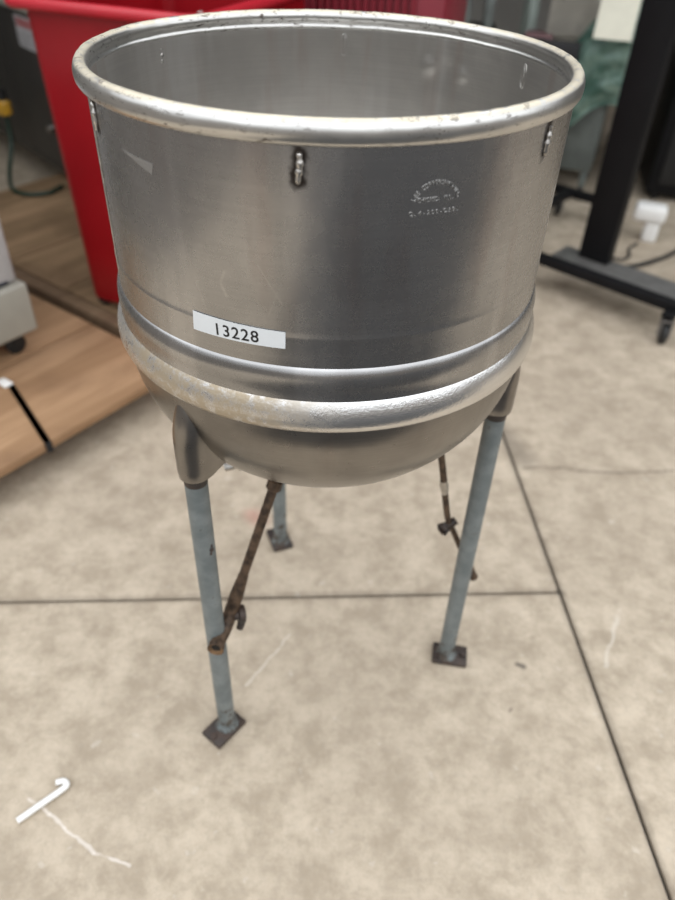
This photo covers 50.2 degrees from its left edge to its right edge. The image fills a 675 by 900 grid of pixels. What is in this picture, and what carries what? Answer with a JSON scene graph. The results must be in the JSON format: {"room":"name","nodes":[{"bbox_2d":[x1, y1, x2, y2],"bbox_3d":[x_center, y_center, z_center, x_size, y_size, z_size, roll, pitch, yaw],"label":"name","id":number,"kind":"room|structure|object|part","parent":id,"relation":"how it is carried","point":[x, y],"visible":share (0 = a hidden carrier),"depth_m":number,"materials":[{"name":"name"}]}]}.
{"room":"warehouse","nodes":[
{"label":"warehouse","id":0,"kind":"room"},
{"bbox_2d":[0,105,674,899],"bbox_3d":[1.175,-0.899,3.505,7.800,0.120,11.100,0,40,-3],"label":"floor","id":1,"kind":"structure","parent":0,"point":[361,766],"depth_m":1.67,"materials":[{"name":"concrete"}]},
{"bbox_2d":[16,778,69,823],"bbox_3d":[-0.576,0.679,1.405,0.109,0.014,0.031,-29,49,-32],"label":"hook","id":2,"kind":"object","parent":1,"relation":"on","point":[66,783],"visible":1,"depth_m":1.40,"materials":[{"name":"white plastic"}]},
{"bbox_2d":[0,172,120,338],"bbox_3d":[-0.683,-0.905,3.242,2.160,0.117,1.403,27,45,27],"label":"wooden board","id":3,"kind":"object","parent":1,"relation":"on","point":[42,235],"visible":0.09,"depth_m":3.06,"materials":[{"name":"brown wood"}]},
{"bbox_2d":[0,88,63,196],"bbox_3d":[-1.563,-1.490,3.502,0.431,0.398,0.212,31,47,30],"label":"extension cord","id":4,"kind":"object","parent":3,"relation":"on","point":[5,105],"visible":1,"depth_m":3.55,"materials":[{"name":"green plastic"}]},
{"bbox_2d":[0,0,65,172],"bbox_3d":[-1.539,-2.101,3.759,0.504,1.020,1.550,-28,48,-31],"label":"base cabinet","id":5,"kind":"object","parent":3,"relation":"on","point":[31,120],"visible":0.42,"depth_m":3.56,"materials":[{"name":"grey metal"}]},
{"bbox_3d":[-1.398,-1.563,3.505,0.027,0.036,0.035,-28,48,-31],"label":"knob","id":6,"kind":"part","parent":5,"relation":"part of","materials":[{"name":"grey metal"}]},
{"bbox_3d":[-1.088,-0.569,2.820,2.160,0.112,0.055,27,45,27],"label":"rail","id":7,"kind":"part","parent":3,"relation":"part of","materials":[{"name":"brown wood"}]},
{"bbox_2d":[4,0,304,303],"bbox_3d":[-0.521,-1.064,2.566,0.668,0.996,0.848,16,41,16],"label":"bin","id":8,"kind":"object","parent":3,"relation":"on","point":[59,28],"visible":0.33,"depth_m":2.24,"materials":[{"name":"plastic"}]},
{"bbox_2d":[304,0,466,21],"bbox_3d":[0.167,-1.363,2.933,0.540,1.030,0.360,16,41,16],"label":"crate","id":9,"kind":"object","parent":3,"relation":"on","point":[455,10],"visible":0.02,"depth_m":2.54,"materials":[{"name":"plastic"}]},
{"bbox_2d":[0,293,148,477],"bbox_3d":[-1.428,-0.195,2.344,1.335,0.120,1.219,27,45,27],"label":"wooden board","id":10,"kind":"object","parent":1,"relation":"on","point":[70,372],"visible":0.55,"depth_m":2.31,"materials":[{"name":"brown wood"}]},
{"bbox_2d":[0,223,36,353],"bbox_3d":[-1.302,-0.633,2.220,0.550,0.720,0.350,27,45,27],"label":"machine","id":11,"kind":"object","parent":10,"relation":"on","point":[17,318],"visible":1,"depth_m":2.28,"materials":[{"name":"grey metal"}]},
{"bbox_2d":[0,377,53,452],"bbox_3d":[-0.946,-0.114,2.192,0.041,0.040,0.398,-27,47,-30],"label":"strap","id":12,"kind":"object","parent":10,"relation":"on","point":[4,382],"visible":1,"depth_m":2.17,"materials":[{"name":"black plastic"}]},
{"bbox_2d":[72,9,585,748],"bbox_3d":[-0.014,-0.045,1.337,0.672,1.248,0.679,2,39,0],"label":"kettle","id":13,"kind":"object","parent":1,"relation":"on","point":[328,227],"visible":1,"depth_m":0.89,"materials":[{"name":"silver metal"}]},
{"bbox_2d":[172,405,224,483],"bbox_3d":[-0.201,-0.028,1.050,0.070,0.146,0.087,28,46,28],"label":"socket","id":14,"kind":"object","parent":13,"relation":"attached to","point":[199,452],"depth_m":1.02,"materials":[{"name":"silver metal"}]},
{"bbox_3d":[-0.224,0.282,1.287,0.036,0.774,0.036,2,39,0],"label":"leg","id":15,"kind":"part","parent":13,"relation":"part of","materials":[{"name":"paint"}]},
{"bbox_3d":[-0.241,0.590,1.531,0.054,0.011,0.080,28,46,28],"label":"foot plate","id":16,"kind":"part","parent":13,"relation":"part of","materials":[{"name":"metal"}]},
{"bbox_3d":[-0.158,0.241,1.958,0.054,0.011,0.080,-12,42,-17],"label":"foot plate","id":17,"kind":"part","parent":13,"relation":"part of","materials":[{"name":"metal"}]},
{"bbox_3d":[-0.143,-0.057,1.702,0.036,0.774,0.036,2,39,0],"label":"leg","id":18,"kind":"part","parent":13,"relation":"part of","materials":[{"name":"paint"}]},
{"bbox_2d":[137,367,512,487],"bbox_3d":[-0.021,-0.122,1.256,0.629,0.263,0.629,2,39,0],"label":"bowl","id":19,"kind":"object","parent":13,"relation":"on","point":[204,439],"depth_m":1.00,"materials":[{"name":"silver metal"}]},
{"bbox_3d":[0.262,0.480,1.688,0.080,0.011,0.054,7,40,6],"label":"foot plate","id":20,"kind":"part","parent":13,"relation":"part of","materials":[{"name":"metal"}]},
{"bbox_3d":[0.265,0.175,1.439,0.036,0.774,0.036,2,39,0],"label":"leg","id":21,"kind":"part","parent":13,"relation":"part of","materials":[{"name":"paint"}]},
{"bbox_2d":[489,365,520,416],"bbox_3d":[0.256,-0.131,1.196,0.091,0.146,0.070,2,39,0],"label":"socket","id":22,"kind":"object","parent":13,"relation":"attached to","point":[503,408],"depth_m":1.20,"materials":[{"name":"silver metal"}]},
{"bbox_2d":[1,434,669,899],"bbox_3d":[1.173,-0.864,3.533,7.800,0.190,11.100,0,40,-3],"label":"joint","id":23,"kind":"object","parent":1,"relation":"attached to","point":[558,592],"depth_m":1.70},
{"bbox_2d":[465,0,539,34],"bbox_3d":[0.780,-2.165,4.095,0.600,1.060,0.600,7,40,6],"label":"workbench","id":24,"kind":"object","parent":1,"relation":"on","point":[531,7],"visible":0.02,"depth_m":3.68,"materials":[{"name":"grey metal"}]},
{"bbox_3d":[0.651,-2.000,3.921,0.045,1.019,0.045,7,40,6],"label":"leg","id":25,"kind":"part","parent":24,"relation":"part of","materials":[{"name":"grey metal"}]},
{"bbox_2d":[469,22,495,27],"bbox_3d":[0.761,-2.245,4.011,0.330,0.235,0.235,7,40,6],"label":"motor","id":26,"kind":"object","parent":24,"relation":"on","point":[477,23],"visible":0.02,"depth_m":3.93,"materials":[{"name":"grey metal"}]},
{"bbox_3d":[0.853,-2.303,4.298,0.045,1.019,0.045,7,40,6],"label":"leg","id":27,"kind":"part","parent":24,"relation":"part of","materials":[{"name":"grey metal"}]},
{"bbox_3d":[0.770,-1.985,3.908,0.045,1.019,0.045,7,40,6],"label":"leg","id":28,"kind":"part","parent":24,"relation":"part of","materials":[{"name":"grey metal"}]},
{"bbox_3d":[1.070,-2.275,4.274,0.045,1.019,0.045,7,40,6],"label":"leg","id":29,"kind":"part","parent":24,"relation":"part of","materials":[{"name":"grey metal"}]},
{"bbox_3d":[0.987,-1.957,3.885,0.045,1.019,0.045,7,40,6],"label":"leg","id":30,"kind":"part","parent":24,"relation":"part of","materials":[{"name":"grey metal"}]},
{"bbox_2d":[524,0,642,189],"bbox_3d":[1.307,-1.910,3.809,0.652,1.058,0.815,15,41,15],"label":"machine","id":31,"kind":"object","parent":1,"relation":"on","point":[571,24],"visible":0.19,"depth_m":3.49,"materials":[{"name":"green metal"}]},
{"bbox_3d":[1.345,-1.491,3.952,0.036,0.085,0.036,15,41,15],"label":"leg","id":32,"kind":"part","parent":31,"relation":"part of","materials":[{"name":"grey metal"}]},
{"bbox_2d":[593,0,641,41],"bbox_3d":[1.270,-1.979,3.255,0.170,0.217,0.040,15,41,15],"label":"paper sheet","id":33,"kind":"object","parent":31,"relation":"attached to","point":[616,19],"visible":1,"depth_m":3.27,"materials":[{"name":"white paper"}]},
{"bbox_2d":[539,0,674,343],"bbox_3d":[1.254,-1.569,2.732,1.100,1.900,0.964,32,48,31],"label":"stand","id":34,"kind":"object","parent":1,"relation":"on","point":[653,43],"visible":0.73,"depth_m":2.82,"materials":[{"name":"black metal"}]},
{"bbox_3d":[1.171,-0.734,2.999,0.580,0.012,0.174,32,48,31],"label":"plate","id":35,"kind":"part","parent":34,"relation":"part of","materials":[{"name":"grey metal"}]},
{"bbox_3d":[1.128,-1.479,2.547,0.134,1.709,0.056,32,48,31],"label":"post","id":36,"kind":"part","parent":34,"relation":"part of","materials":[{"name":"black metal"}]},
{"bbox_2d":[613,242,637,260],"bbox_3d":[1.391,-0.954,3.474,0.263,0.015,0.109,-19,44,-24],"label":"power cable","id":37,"kind":"object","parent":1,"relation":"on","point":[636,243],"visible":0.84,"depth_m":3.44,"materials":[{"name":"black rubber"}]},
{"bbox_2d":[633,200,667,242],"bbox_3d":[1.534,-1.128,3.563,0.150,0.180,0.100,15,41,15],"label":"power adapter","id":38,"kind":"object","parent":1,"relation":"on","point":[653,214],"visible":1,"depth_m":3.51,"materials":[{"name":"white plastic"}]},
{"bbox_2d":[626,250,674,267],"bbox_3d":[1.742,-1.056,3.609,1.222,0.020,0.183,-22,45,-27],"label":"power cable","id":39,"kind":"object","parent":1,"relation":"on","point":[672,253],"visible":0.56,"depth_m":3.38,"materials":[{"name":"black rubber"}]},
{"bbox_2d":[639,45,674,198],"bbox_3d":[2.162,-1.831,3.839,0.808,0.950,0.569,10,40,9],"label":"equipment case","id":40,"kind":"object","parent":1,"relation":"on","point":[657,165],"visible":0.92,"depth_m":3.93,"materials":[{"name":"plastic"}]},
{"bbox_3d":[2.111,-1.598,3.751,0.700,0.500,0.011,10,40,9],"label":"panel","id":41,"kind":"part","parent":40,"relation":"part of","materials":[{"name":"black plastic"}]},
{"bbox_2d":[469,0,551,33],"bbox_3d":[1.022,-4.713,5.830,7.800,2.800,0.150,0,40,-3],"label":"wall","id":42,"kind":"structure","parent":0,"point":[507,16],"depth_m":6.44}
]}

